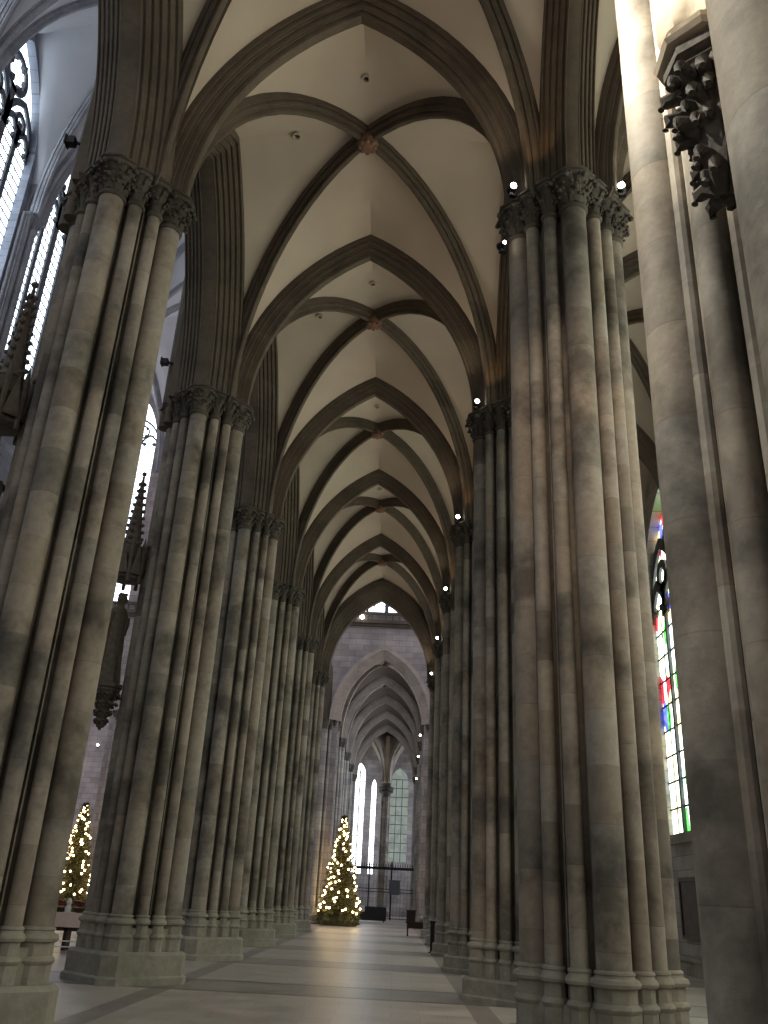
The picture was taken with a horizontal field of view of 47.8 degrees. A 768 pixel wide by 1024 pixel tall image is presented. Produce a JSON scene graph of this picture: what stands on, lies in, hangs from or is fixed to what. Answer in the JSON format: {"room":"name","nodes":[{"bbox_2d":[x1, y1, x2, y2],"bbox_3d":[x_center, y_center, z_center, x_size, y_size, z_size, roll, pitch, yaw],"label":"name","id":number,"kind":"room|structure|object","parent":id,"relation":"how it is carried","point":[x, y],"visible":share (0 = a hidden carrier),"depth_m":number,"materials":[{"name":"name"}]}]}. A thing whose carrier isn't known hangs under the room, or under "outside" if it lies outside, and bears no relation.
{"room":"church","nodes":[
{"label":"church","id":0,"kind":"room"},
{"bbox_2d":[0,34,39,505],"bbox_3d":[-19.902,-11.564,27.295,1.201,45.000,60.000,2,-24,2],"label":"wall","id":1,"kind":"structure","parent":0,"point":[25,184],"depth_m":45.04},
{"bbox_2d":[0,44,31,245],"bbox_3d":[-19.114,-17.288,42.157,0.514,16.000,6.210,2,-24,2],"label":"window","id":2,"kind":"structure","parent":1,"relation":"in","point":[15,85],"depth_m":44.25,"materials":[{"name":"glass"}]},
{"bbox_2d":[5,175,70,384],"bbox_3d":[-19.040,-14.234,49.006,0.514,16.000,6.210,2,-24,2],"label":"window","id":3,"kind":"structure","parent":1,"relation":"in","point":[46,255],"depth_m":48.48,"materials":[{"name":"glass"}]},
{"bbox_2d":[0,0,39,38],"bbox_3d":[-10.985,-24.752,37.185,15.040,11.340,7.384,2,-24,2],"label":"vault","id":4,"kind":"object","parent":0,"point":[11,11],"visible":0.25,"depth_m":39.81,"materials":[{"name":"paint"}]},
{"bbox_2d":[0,211,43,364],"bbox_3d":[-19.050,-0.079,38.589,0.959,33.300,1.520,2,-24,2],"label":"shaft","id":5,"kind":"object","parent":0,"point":[30,224],"visible":1,"depth_m":43.51,"materials":[{"name":"stone"}]},
{"bbox_2d":[25,140,79,217],"bbox_3d":[-10.879,-20.088,47.423,15.400,11.160,0.905,2,-24,2],"label":"arch","id":6,"kind":"object","parent":5,"relation":"on","point":[71,154],"visible":0.12,"depth_m":46.41,"materials":[{"name":"stone"}]},
{"bbox_2d":[0,0,97,216],"bbox_3d":[-10.912,-21.697,44.035,15.040,11.340,7.384,2,-24,2],"label":"vault","id":7,"kind":"object","parent":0,"point":[67,30],"visible":0.29,"depth_m":46.17,"materials":[{"name":"paint"}]},
{"bbox_2d":[41,158,74,227],"bbox_3d":[-10.838,-18.643,50.884,15.040,11.340,7.384,2,-24,2],"label":"vault","id":8,"kind":"object","parent":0,"point":[65,175],"visible":0.05,"depth_m":46.59,"materials":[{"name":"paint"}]},
{"bbox_2d":[61,705,110,895],"bbox_3d":[-23.594,23.260,77.613,7.700,22.000,1.000,2,-24,2],"label":"wall","id":9,"kind":"structure","parent":0,"point":[91,770],"depth_m":77.24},
{"bbox_2d":[84,102,184,392],"bbox_3d":[-4.368,-12.174,27.399,1.200,20.350,60.000,2,-24,2],"label":"wall","id":10,"kind":"structure","parent":0,"point":[96,102],"depth_m":16.36,"materials":[{"name":"stone"}]},
{"bbox_2d":[151,324,168,472],"bbox_3d":[-22.160,-11.453,68.331,8.040,11.340,14.640,2,-24,2],"label":"vault","id":11,"kind":"object","parent":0,"point":[160,376],"visible":0.07,"depth_m":73.04,"materials":[{"name":"paint"}]},
{"bbox_2d":[164,290,181,361],"bbox_3d":[-10.653,-11.007,68.008,15.040,11.340,14.681,2,-24,2],"label":"vault","id":12,"kind":"object","parent":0,"point":[173,304],"visible":0.02,"depth_m":70.35,"materials":[{"name":"paint"}]},
{"bbox_2d":[170,233,184,289],"bbox_3d":[-10.764,-15.589,57.734,15.040,11.340,7.384,2,-24,2],"label":"vault","id":13,"kind":"object","parent":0,"point":[178,275],"visible":0.04,"depth_m":61.46,"materials":[{"name":"paint"}]},
{"bbox_2d":[81,394,429,920],"bbox_3d":[-11.367,7.136,68.302,31.400,45.000,1.300,2,-24,2],"label":"wall","id":14,"kind":"structure","parent":0,"point":[356,642],"depth_m":65.61,"materials":[{"name":"stone"}]},
{"bbox_2d":[113,405,156,600],"bbox_3d":[-22.517,-1.824,72.472,6.162,19.900,0.514,2,-24,2],"label":"window","id":15,"kind":"structure","parent":14,"relation":"in","point":[150,431],"depth_m":73.56,"materials":[{"name":"glass"}]},
{"bbox_2d":[112,601,410,627],"bbox_3d":[-11.314,5.782,68.330,31.200,5.900,1.150,2,-24,2],"label":"trim","id":16,"kind":"structure","parent":14,"relation":"attached to","point":[365,622],"depth_m":66.55,"materials":[{"name":"stone"}]},
{"bbox_2d":[329,646,429,724],"bbox_3d":[-0.071,12.956,65.037,7.600,5.683,1.245,2,-24,2],"label":"arch","id":17,"kind":"object","parent":14,"relation":"attached to","point":[383,653],"depth_m":64.79,"materials":[{"name":"stone"}]},
{"bbox_2d":[367,602,396,612],"bbox_3d":[0.657,-0.926,71.822,6.162,19.900,0.514,2,-24,2],"label":"window","id":18,"kind":"structure","parent":14,"relation":"in","point":[381,607],"depth_m":68.01,"materials":[{"name":"glass"}]},
{"bbox_2d":[197,24,503,405],"bbox_3d":[-0.539,-6.927,20.912,8.080,6.060,7.280,2,-24,2],"label":"vault","id":19,"kind":"object","parent":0,"point":[355,136],"visible":0.64,"depth_m":22.70,"materials":[{"name":"paint"}]},
{"bbox_2d":[265,261,473,520],"bbox_3d":[-0.465,-3.873,27.762,8.080,6.060,7.280,2,-24,2],"label":"vault","id":20,"kind":"object","parent":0,"point":[367,323],"visible":0.65,"depth_m":29.89,"materials":[{"name":"paint"}]},
{"bbox_2d":[289,397,454,591],"bbox_3d":[-0.391,-0.819,34.611,8.080,6.060,7.280,2,-24,2],"label":"vault","id":21,"kind":"object","parent":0,"point":[372,436],"visible":0.57,"depth_m":36.91,"materials":[{"name":"paint"}]},
{"bbox_2d":[306,485,443,640],"bbox_3d":[-0.317,2.236,41.461,8.080,6.060,7.280,2,-24,2],"label":"vault","id":22,"kind":"object","parent":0,"point":[376,511],"visible":0.44,"depth_m":43.84,"materials":[{"name":"paint"}]},
{"bbox_2d":[49,916,707,1023],"bbox_3d":[-10.994,20.582,43.085,90.000,0.001,124.000,2,-24,2],"label":"floor","id":23,"kind":"structure","parent":0,"point":[369,972],"depth_m":17.62,"materials":[{"name":"stone"}]},
{"bbox_2d":[54,912,82,949],"bbox_3d":[-9.168,12.149,25.145,1.300,0.980,0.600,2,-24,2],"label":"table","id":24,"kind":"object","parent":23,"relation":"on","point":[66,922],"visible":0.31,"depth_m":24.99,"materials":[{"name":"fabric"}]},
{"bbox_2d":[58,802,91,911],"bbox_3d":[-20.512,22.918,58.001,3.206,6.981,3.146,2,-24,2],"label":"tree","id":25,"kind":"object","parent":23,"relation":"on","point":[77,857],"visible":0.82,"depth_m":57.59,"materials":[{"name":"green plant"}]},
{"bbox_2d":[0,79,197,1023],"bbox_3d":[-4.638,-8.539,17.569,2.116,33.000,2.116,24,-31,-39],"label":"pier","id":26,"kind":"object","parent":23,"relation":"on","point":[66,502],"visible":1,"depth_m":13.08,"materials":[{"name":"stone"}]},
{"bbox_2d":[0,282,38,445],"bbox_3d":[-6.242,-2.680,14.754,0.911,3.070,0.919,-8,-26,22],"label":"canopy","id":27,"kind":"object","parent":26,"relation":"attached to","point":[14,390],"visible":0.97,"depth_m":14.38,"materials":[{"name":"stone"}]},
{"bbox_2d":[63,133,79,149],"bbox_3d":[-5.809,-7.095,16.724,0.664,0.210,0.216,7,-24,-9],"label":"lamp housing","id":28,"kind":"object","parent":26,"relation":"attached to","point":[70,141],"visible":0.73,"depth_m":16.62,"materials":[{"name":"metal"}]},
{"bbox_2d":[83,0,182,181],"bbox_3d":[-4.673,-10.048,14.136,1.565,5.862,6.920,2,-24,2],"label":"arch","id":29,"kind":"object","parent":26,"relation":"on","point":[140,46],"visible":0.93,"depth_m":16.02,"materials":[{"name":"stone"}]},
{"bbox_2d":[170,0,524,202],"bbox_3d":[-0.580,-8.374,17.452,7.240,5.884,0.744,2,-24,2],"label":"arch","id":30,"kind":"object","parent":26,"relation":"on","point":[319,21],"visible":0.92,"depth_m":17.46,"materials":[{"name":"stone"}]},
{"bbox_2d":[155,0,543,189],"bbox_3d":[-0.613,-9.982,14.063,8.080,6.060,7.280,2,-24,2],"label":"vault","id":31,"kind":"object","parent":30,"relation":"on","point":[505,36],"visible":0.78,"depth_m":16.59,"materials":[{"name":"paint"}]},
{"bbox_2d":[86,709,118,892],"bbox_3d":[-19.488,19.035,62.919,2.111,18.150,2.111,24,-31,-39],"label":"pier","id":32,"kind":"object","parent":23,"relation":"on","point":[115,712],"visible":0.17,"depth_m":61.88,"materials":[{"name":"stone"}]},
{"bbox_2d":[60,277,254,986],"bbox_3d":[-4.564,-5.484,24.418,2.116,33.000,2.116,24,-31,-39],"label":"pier","id":33,"kind":"object","parent":23,"relation":"on","point":[129,931],"visible":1,"depth_m":19.41,"materials":[{"name":"stone"}]},
{"bbox_2d":[93,681,122,729],"bbox_3d":[-6.413,4.437,19.778,0.748,1.050,0.736,-8,-26,22],"label":"console","id":34,"kind":"object","parent":33,"relation":"attached to","point":[107,692],"visible":0.86,"depth_m":19.67,"materials":[{"name":"stone"}]},
{"bbox_2d":[99,592,129,683],"bbox_3d":[-6.385,2.966,20.479,0.663,2.206,0.639,13,-26,-21],"label":"statue","id":35,"kind":"object","parent":34,"relation":"on","point":[119,622],"visible":0.78,"depth_m":20.25,"materials":[{"name":"stone"}]},
{"bbox_2d":[117,472,150,590],"bbox_3d":[-6.198,0.374,21.605,0.911,3.070,0.919,-8,-26,22],"label":"canopy","id":36,"kind":"object","parent":33,"relation":"attached to","point":[132,567],"visible":0.86,"depth_m":21.16,"materials":[{"name":"stone"}]},
{"bbox_2d":[176,129,244,397],"bbox_3d":[-4.599,-6.994,20.986,1.565,5.862,6.920,2,-24,2],"label":"arch","id":37,"kind":"object","parent":33,"relation":"on","point":[214,243],"visible":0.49,"depth_m":22.76,"materials":[{"name":"stone"}]},
{"bbox_2d":[236,234,484,411],"bbox_3d":[-0.506,-5.320,24.301,7.240,5.884,0.744,2,-24,2],"label":"arch","id":38,"kind":"object","parent":33,"relation":"on","point":[356,253],"visible":0.88,"depth_m":24.32,"materials":[{"name":"stone"}]},
{"bbox_2d":[180,505,286,960],"bbox_3d":[-4.491,-2.430,31.268,2.116,33.000,2.116,24,-31,-39],"label":"pier","id":39,"kind":"object","parent":23,"relation":"on","point":[211,915],"visible":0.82,"depth_m":26.36,"materials":[{"name":"stone"}]},
{"bbox_2d":[234,336,277,513],"bbox_3d":[-4.525,-3.939,27.835,1.565,5.862,6.920,2,-24,2],"label":"arch","id":40,"kind":"object","parent":39,"relation":"on","point":[259,442],"visible":0.27,"depth_m":29.63,"materials":[{"name":"stone"}]},
{"bbox_2d":[272,377,463,523],"bbox_3d":[-0.432,-2.265,31.151,7.240,5.884,0.744,2,-24,2],"label":"arch","id":41,"kind":"object","parent":39,"relation":"on","point":[355,396],"visible":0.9,"depth_m":31.17,"materials":[{"name":"stone"}]},
{"bbox_2d":[238,581,305,946],"bbox_3d":[-4.417,0.624,38.117,2.116,33.000,2.116,24,-31,-39],"label":"pier","id":42,"kind":"object","parent":23,"relation":"on","point":[257,891],"visible":0.54,"depth_m":33.33,"materials":[{"name":"stone"}]},
{"bbox_2d":[274,465,299,585],"bbox_3d":[-4.451,-0.885,34.684,1.565,5.862,6.920,2,-24,2],"label":"arch","id":43,"kind":"object","parent":42,"relation":"on","point":[284,563],"visible":0.11,"depth_m":36.60,"materials":[{"name":"stone"}]},
{"bbox_2d":[295,469,449,594],"bbox_3d":[-0.358,0.789,38.000,7.240,5.884,0.744,2,-24,2],"label":"arch","id":44,"kind":"object","parent":42,"relation":"on","point":[379,477],"visible":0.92,"depth_m":38.02,"materials":[{"name":"stone"}]},
{"bbox_2d":[272,632,319,937],"bbox_3d":[-4.343,3.679,44.967,2.116,33.000,2.116,24,-31,-39],"label":"pier","id":45,"kind":"object","parent":23,"relation":"on","point":[283,923],"visible":0.45,"depth_m":40.34,"materials":[{"name":"stone"}]},
{"bbox_2d":[297,549,313,634],"bbox_3d":[-4.377,2.169,41.534,1.565,5.862,6.920,2,-24,2],"label":"arch","id":46,"kind":"object","parent":45,"relation":"on","point":[304,610],"visible":0.11,"depth_m":43.56,"materials":[{"name":"stone"}]},
{"bbox_2d":[313,606,324,668],"bbox_3d":[-4.303,5.223,48.383,1.565,5.862,6.920,2,-24,2],"label":"arch","id":47,"kind":"object","parent":45,"relation":"on","point":[320,632],"visible":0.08,"depth_m":50.54,"materials":[{"name":"stone"}]},
{"bbox_2d":[310,534,440,642],"bbox_3d":[-0.284,3.843,44.850,7.240,5.884,0.744,2,-24,2],"label":"arch","id":48,"kind":"object","parent":45,"relation":"on","point":[380,540],"visible":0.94,"depth_m":44.88,"materials":[{"name":"stone"}]},
{"bbox_2d":[294,670,329,931],"bbox_3d":[-4.269,6.733,51.816,2.116,33.000,2.116,24,-31,-39],"label":"pier","id":49,"kind":"object","parent":23,"relation":"on","point":[319,679],"visible":0.3,"depth_m":47.26,"materials":[{"name":"stone"}]},
{"bbox_2d":[313,579,435,677],"bbox_3d":[-0.215,6.984,51.661,7.700,5.695,1.707,2,-24,2],"label":"arch","id":50,"kind":"object","parent":49,"relation":"on","point":[383,591],"visible":0.92,"depth_m":51.43,"materials":[{"name":"stone"}]},
{"bbox_2d":[321,547,435,669],"bbox_3d":[-0.243,5.290,48.310,8.080,6.060,7.280,2,-24,2],"label":"vault","id":51,"kind":"object","parent":50,"relation":"on","point":[379,564],"visible":0.43,"depth_m":50.69,"materials":[{"name":"paint"}]},
{"bbox_2d":[309,662,342,923],"bbox_3d":[-4.465,19.617,62.498,2.111,18.150,2.111,24,-31,-39],"label":"pier","id":52,"kind":"object","parent":23,"relation":"on","point":[313,904],"visible":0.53,"depth_m":61.31,"materials":[{"name":"stone"}]},
{"bbox_2d":[329,737,346,907],"bbox_3d":[-4.391,22.672,69.347,2.111,18.150,2.111,24,-31,-39],"label":"pier","id":53,"kind":"object","parent":23,"relation":"on","point":[342,741],"visible":0.11,"depth_m":69.22,"materials":[{"name":"stone"}]},
{"bbox_2d":[342,676,421,741],"bbox_3d":[-0.002,16.312,72.135,7.040,5.332,0.744,2,-24,2],"label":"arch","id":54,"kind":"object","parent":53,"relation":"on","point":[384,680],"visible":0.94,"depth_m":72.15,"materials":[{"name":"stone"}]},
{"bbox_2d":[339,660,420,737],"bbox_3d":[-0.029,14.590,68.798,8.080,5.760,7.280,2,-24,2],"label":"vault","id":55,"kind":"object","parent":54,"relation":"on","point":[383,668],"visible":0.34,"depth_m":71.57,"materials":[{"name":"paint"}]},
{"bbox_2d":[316,814,362,926],"bbox_3d":[-2.874,24.107,58.734,3.292,7.054,3.226,2,-24,2],"label":"tree","id":56,"kind":"object","parent":23,"relation":"on","point":[339,914],"visible":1,"depth_m":57.93,"materials":[{"name":"green plant"}]},
{"bbox_2d":[339,752,350,845],"bbox_3d":[-4.317,25.726,76.197,2.111,18.150,2.111,24,-31,-39],"label":"pier","id":57,"kind":"object","parent":23,"relation":"on","point":[347,756],"visible":0.16,"depth_m":76.66,"materials":[{"name":"stone"}]},
{"bbox_2d":[347,695,418,755],"bbox_3d":[0.072,19.367,78.985,7.040,5.332,0.744,2,-24,2],"label":"arch","id":58,"kind":"object","parent":57,"relation":"on","point":[397,706],"visible":0.94,"depth_m":79.03,"materials":[{"name":"stone"}]},
{"bbox_2d":[345,685,418,751],"bbox_3d":[0.045,17.644,75.647,8.080,5.760,7.280,2,-24,2],"label":"vault","id":59,"kind":"object","parent":58,"relation":"on","point":[383,690],"visible":0.15,"depth_m":78.86,"materials":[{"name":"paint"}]},
{"bbox_2d":[344,764,354,888],"bbox_3d":[-4.243,28.780,83.046,2.480,18.150,2.480,2,-24,2],"label":"pier","id":60,"kind":"object","parent":23,"relation":"on","point":[351,766],"visible":0.15,"depth_m":83.51,"materials":[{"name":"stone"}]},
{"bbox_2d":[351,711,416,766],"bbox_3d":[0.146,22.421,85.834,7.040,5.332,0.744,2,-24,2],"label":"arch","id":61,"kind":"object","parent":60,"relation":"on","point":[386,714],"visible":0.88,"depth_m":85.87,"materials":[{"name":"stone"}]},
{"bbox_2d":[349,703,415,763],"bbox_3d":[0.119,20.699,82.497,8.080,5.760,7.280,2,-24,2],"label":"vault","id":62,"kind":"object","parent":61,"relation":"on","point":[385,707],"visible":0.11,"depth_m":85.83,"materials":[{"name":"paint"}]},
{"bbox_2d":[349,774,357,910],"bbox_3d":[-4.170,31.835,89.895,2.480,18.150,2.480,2,-24,2],"label":"pier","id":63,"kind":"object","parent":23,"relation":"on","point":[354,777],"visible":0.16,"depth_m":90.16,"materials":[{"name":"stone"}]},
{"bbox_2d":[354,725,414,776],"bbox_3d":[0.220,25.475,92.684,7.040,5.332,0.744,2,-24,2],"label":"arch","id":64,"kind":"object","parent":63,"relation":"on","point":[386,728],"visible":0.91,"depth_m":92.73,"materials":[{"name":"stone"}]},
{"bbox_2d":[353,718,411,773],"bbox_3d":[0.193,23.753,89.346,8.080,5.760,7.280,2,-24,2],"label":"vault","id":65,"kind":"object","parent":64,"relation":"on","point":[386,721],"visible":0.05,"depth_m":92.76,"materials":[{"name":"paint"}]},
{"bbox_2d":[353,906,385,922],"bbox_3d":[-1.258,32.653,70.447,2.850,1.120,0.600,2,-24,2],"label":"barrier","id":66,"kind":"object","parent":23,"relation":"on","point":[371,913],"visible":0.55,"depth_m":70.38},
{"bbox_2d":[348,860,413,919],"bbox_3d":[-0.362,34.418,78.957,6.400,4.900,0.160,2,-24,2],"label":"iron gate","id":67,"kind":"object","parent":23,"relation":"on","point":[369,867],"visible":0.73,"depth_m":79.43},
{"bbox_2d":[389,880,400,894],"bbox_3d":[0.948,34.155,78.880,1.120,1.240,0.150,2,-24,2],"label":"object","id":68,"kind":"object","parent":67,"relation":"attached to","point":[394,885],"visible":1,"depth_m":78.84,"materials":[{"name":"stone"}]},
{"bbox_2d":[376,786,393,916],"bbox_3d":[-0.039,36.220,92.932,2.000,13.000,2.000,2,-24,2],"label":"pillar","id":69,"kind":"structure","parent":23,"relation":"on","point":[386,791],"depth_m":92.92,"materials":[{"name":"stone"}]},
{"bbox_2d":[359,734,389,785],"bbox_3d":[-1.718,26.638,94.814,4.640,5.960,5.040,2,-24,2],"label":"vault","id":70,"kind":"object","parent":69,"relation":"on","point":[382,742],"visible":0.36,"depth_m":93.23,"materials":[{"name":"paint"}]},
{"bbox_2d":[387,735,401,786],"bbox_3d":[2.477,26.801,94.696,4.640,5.960,5.040,2,-24,2],"label":"vault","id":71,"kind":"object","parent":69,"relation":"on","point":[395,745],"visible":0.34,"depth_m":93.38,"materials":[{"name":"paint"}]},
{"bbox_2d":[410,777,414,909],"bbox_3d":[3.941,32.149,89.668,2.480,18.150,2.480,2,-24,2],"label":"pier","id":72,"kind":"object","parent":23,"relation":"on","point":[413,778],"visible":0.02,"depth_m":89.12,"materials":[{"name":"stone"}]},
{"bbox_2d":[411,767,416,909],"bbox_3d":[3.867,29.094,82.819,2.480,18.150,2.480,2,-24,2],"label":"pier","id":73,"kind":"object","parent":23,"relation":"on","point":[415,768],"visible":0.04,"depth_m":82.01,"materials":[{"name":"stone"}]},
{"bbox_2d":[405,921,422,935],"bbox_3d":[1.761,22.506,46.798,1.220,0.700,0.800,2,-24,2],"label":"side table","id":74,"kind":"object","parent":23,"relation":"on","point":[415,925],"visible":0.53,"depth_m":46.55,"materials":[{"name":"brown wood"}]},
{"bbox_2d":[413,756,418,909],"bbox_3d":[3.793,26.040,75.969,2.111,18.150,2.111,24,-31,-39],"label":"pier","id":75,"kind":"object","parent":23,"relation":"on","point":[416,757],"visible":0.02,"depth_m":75.03,"materials":[{"name":"stone"}]},
{"bbox_2d":[415,742,421,918],"bbox_3d":[3.720,22.986,69.120,2.111,18.150,2.111,24,-31,-39],"label":"pier","id":76,"kind":"object","parent":23,"relation":"on","point":[419,743],"visible":0.06,"depth_m":68.16,"materials":[{"name":"stone"}]},
{"bbox_2d":[415,724,428,921],"bbox_3d":[3.646,19.931,62.270,2.111,18.150,2.111,24,-31,-39],"label":"pier","id":77,"kind":"object","parent":23,"relation":"on","point":[427,725],"visible":0.16,"depth_m":61.37,"materials":[{"name":"stone"}]},
{"bbox_2d":[419,677,434,937],"bbox_3d":[3.498,13.823,48.571,2.111,18.150,2.111,24,-31,-39],"label":"pier","id":78,"kind":"object","parent":23,"relation":"on","point":[431,681],"visible":0.1,"depth_m":47.32,"materials":[{"name":"stone"}]},
{"bbox_2d":[428,921,434,952],"bbox_3d":[1.828,16.069,32.805,0.300,1.080,0.300,2,-24,2],"label":"post","id":79,"kind":"object","parent":23,"relation":"on","point":[432,923],"visible":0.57,"depth_m":32.81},
{"bbox_2d":[424,641,442,945],"bbox_3d":[3.424,10.768,41.721,2.111,18.150,2.111,24,-31,-39],"label":"pier","id":80,"kind":"object","parent":23,"relation":"on","point":[437,647],"visible":0.18,"depth_m":40.50,"materials":[{"name":"stone"}]},
{"bbox_2d":[431,591,454,956],"bbox_3d":[3.350,7.714,34.872,2.111,18.150,2.111,24,-31,-39],"label":"pier","id":81,"kind":"object","parent":23,"relation":"on","point":[440,947],"visible":0.23,"depth_m":33.42,"materials":[{"name":"stone"}]},
{"bbox_2d":[441,518,473,974],"bbox_3d":[3.277,4.660,28.023,2.111,18.150,2.111,24,-31,-39],"label":"pier","id":82,"kind":"object","parent":23,"relation":"on","point":[460,929],"visible":0.26,"depth_m":26.38,"materials":[{"name":"stone"}]},
{"bbox_2d":[460,395,519,1007],"bbox_3d":[3.203,1.605,21.173,2.111,18.150,2.111,24,-31,-39],"label":"pier","id":83,"kind":"object","parent":23,"relation":"on","point":[493,945],"visible":0.41,"depth_m":19.26,"materials":[{"name":"stone"}]},
{"bbox_2d":[622,250,639,283],"bbox_3d":[7.261,-4.936,24.046,6.540,5.702,0.744,2,-24,2],"label":"arch","id":84,"kind":"object","parent":83,"relation":"on","point":[630,261],"visible":0.02,"depth_m":24.73,"materials":[{"name":"stone"}]},
{"bbox_2d":[622,151,637,257],"bbox_3d":[7.232,-6.626,20.694,7.240,6.060,7.280,2,-24,2],"label":"vault","id":85,"kind":"object","parent":84,"relation":"on","point":[630,245],"visible":0.02,"depth_m":23.50,"materials":[{"name":"paint"}]},
{"bbox_2d":[495,165,690,1023],"bbox_3d":[3.129,-1.449,14.324,2.111,18.150,2.111,24,-31,-39],"label":"pier","id":86,"kind":"object","parent":23,"relation":"on","point":[598,933],"visible":0.99,"depth_m":12.22,"materials":[{"name":"stone"}]},
{"bbox_2d":[496,197,510,400],"bbox_3d":[3.511,-6.659,20.749,1.004,5.816,6.840,2,-24,2],"label":"arch","id":87,"kind":"object","parent":86,"relation":"on","point":[503,356],"visible":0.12,"depth_m":22.79,"materials":[{"name":"stone"}]},
{"bbox_2d":[506,182,516,197],"bbox_3d":[2.342,-5.869,15.843,0.160,0.278,0.240,9,-25,-14],"label":"spotlight","id":88,"kind":"object","parent":86,"relation":"attached to","point":[512,187],"visible":1,"depth_m":15.79,"materials":[{"name":"metal"}]},
{"bbox_2d":[539,0,598,179],"bbox_3d":[3.437,-9.713,13.899,1.004,5.816,6.840,2,-24,2],"label":"arch","id":89,"kind":"object","parent":86,"relation":"on","point":[570,27],"visible":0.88,"depth_m":15.80,"materials":[{"name":"stone"}]},
{"bbox_2d":[615,102,627,201],"bbox_3d":[7.187,-7.990,17.197,6.540,5.702,0.744,2,-24,2],"label":"arch","id":90,"kind":"object","parent":86,"relation":"on","point":[622,149],"visible":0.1,"depth_m":16.59,"materials":[{"name":"stone"}]},
{"bbox_2d":[595,0,623,192],"bbox_3d":[7.159,-9.681,13.845,7.240,6.060,7.280,2,-24,2],"label":"vault","id":91,"kind":"object","parent":90,"relation":"on","point":[609,98],"visible":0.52,"depth_m":16.23,"materials":[{"name":"paint"}]},
{"bbox_2d":[617,182,625,197],"bbox_3d":[4.308,-5.826,15.713,0.160,0.278,0.245,-5,-25,17],"label":"spotlight","id":92,"kind":"object","parent":86,"relation":"attached to","point":[621,187],"visible":1,"depth_m":15.66,"materials":[{"name":"metal"}]},
{"bbox_2d":[615,0,767,1023],"bbox_3d":[3.187,-4.684,7.052,2.887,18.150,3.439,2,-24,2],"label":"pier","id":93,"kind":"object","parent":23,"relation":"on","point":[704,281],"visible":0.77,"depth_m":5.02,"materials":[{"name":"stone"}]},
{"bbox_2d":[658,28,736,219],"bbox_3d":[2.101,-2.412,5.450,0.646,1.160,0.631,-17,-31,38],"label":"capital","id":94,"kind":"object","parent":93,"relation":"attached to","point":[690,78],"visible":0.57,"depth_m":5.39,"materials":[{"name":"stone"}]},
{"bbox_2d":[654,0,705,49],"bbox_3d":[2.158,-4.065,6.151,0.655,2.030,0.679,6,-24,-7],"label":"statue","id":95,"kind":"object","parent":94,"relation":"on","point":[668,13],"visible":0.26,"depth_m":5.75,"materials":[{"name":"stone"}]},
{"bbox_2d":[653,9,708,87],"bbox_3d":[2.118,-3.031,5.733,0.610,0.200,0.610,2,-24,2],"label":"plinth","id":96,"kind":"object","parent":94,"relation":"on","point":[697,22],"visible":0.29,"depth_m":5.58,"materials":[{"name":"stone"}]},
{"bbox_3d":[-19.124,-3.134,31.739,0.959,33.300,1.520,2,-24,2],"label":"shaft","id":97,"kind":"object","parent":23,"relation":"on","visible":0},
{"bbox_2d":[0,0,57,55],"bbox_3d":[-10.953,-23.142,40.573,15.400,11.160,0.905,2,-24,2],"label":"arch","id":98,"kind":"object","parent":97,"relation":"on","point":[39,7],"visible":0.3,"depth_m":40.38,"materials":[{"name":"stone"}]},
{"bbox_2d":[350,733,412,916],"bbox_3d":[0.037,35.627,100.204,14.000,20.000,0.800,2,-24,2],"label":"wall","id":99,"kind":"structure","parent":0,"point":[370,760],"depth_m":98.86,"materials":[{"name":"stone"}]},
{"bbox_2d":[351,763,365,872],"bbox_3d":[-2.997,35.285,100.400,1.240,12.100,0.220,2,-24,2],"label":"window","id":100,"kind":"structure","parent":99,"relation":"in","point":[360,781],"depth_m":100.37,"materials":[{"name":"glass"}]},
{"bbox_2d":[368,780,376,873],"bbox_3d":[-1.342,36.162,99.964,0.560,10.300,0.050,2,-24,2],"label":"window","id":101,"kind":"structure","parent":99,"relation":"in","point":[374,786],"depth_m":100.00,"materials":[{"name":"glass"}]},
{"bbox_2d":[388,769,408,861],"bbox_3d":[1.671,35.009,100.473,2.100,10.300,0.220,2,-24,2],"label":"window","id":102,"kind":"structure","parent":99,"relation":"in","point":[398,800],"depth_m":100.27,"materials":[{"name":"glass"}]},
{"bbox_2d":[636,423,659,490],"bbox_3d":[7.335,-1.881,30.895,6.540,5.702,0.744,2,-24,2],"label":"arch","id":103,"kind":"object","parent":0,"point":[646,446],"visible":0.11,"depth_m":30.75,"materials":[{"name":"stone"}]},
{"bbox_2d":[625,275,654,443],"bbox_3d":[7.306,-3.572,27.544,7.240,6.060,7.280,2,-24,2],"label":"vault","id":104,"kind":"object","parent":103,"relation":"on","point":[642,403],"visible":0.04,"depth_m":29.50,"materials":[{"name":"paint"}]},
{"bbox_2d":[639,456,649,514],"bbox_3d":[7.380,-0.518,34.393,7.240,6.060,7.280,2,-24,2],"label":"vault","id":105,"kind":"object","parent":103,"relation":"on","point":[644,471],"visible":0.02,"depth_m":36.14,"materials":[{"name":"paint"}]},
{"bbox_2d":[643,472,701,957],"bbox_3d":[10.918,1.241,21.252,0.900,19.600,60.000,2,-24,2],"label":"wall","id":106,"kind":"structure","parent":0,"point":[681,854],"depth_m":33.41,"materials":[{"name":"stone"}]},
{"bbox_2d":[652,516,690,833],"bbox_3d":[11.024,4.931,31.924,0.434,12.850,7.056,2,-24,2],"label":"window","id":107,"kind":"structure","parent":106,"relation":"in","point":[660,591],"depth_m":33.33,"materials":[{"name":"glass"}]},
{"bbox_2d":[670,835,703,979],"bbox_3d":[9.899,10.541,23.303,0.630,4.200,56.100,2,-24,2],"label":"trim","id":108,"kind":"structure","parent":106,"relation":"attached to","point":[692,966],"depth_m":27.49,"materials":[{"name":"stone"}]},
{"bbox_2d":[677,877,700,941],"bbox_3d":[10.173,13.191,28.852,0.090,1.900,1.900,2,-24,2],"label":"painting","id":109,"kind":"object","parent":106,"relation":"attached to","point":[686,886],"visible":0.74,"depth_m":28.93,"materials":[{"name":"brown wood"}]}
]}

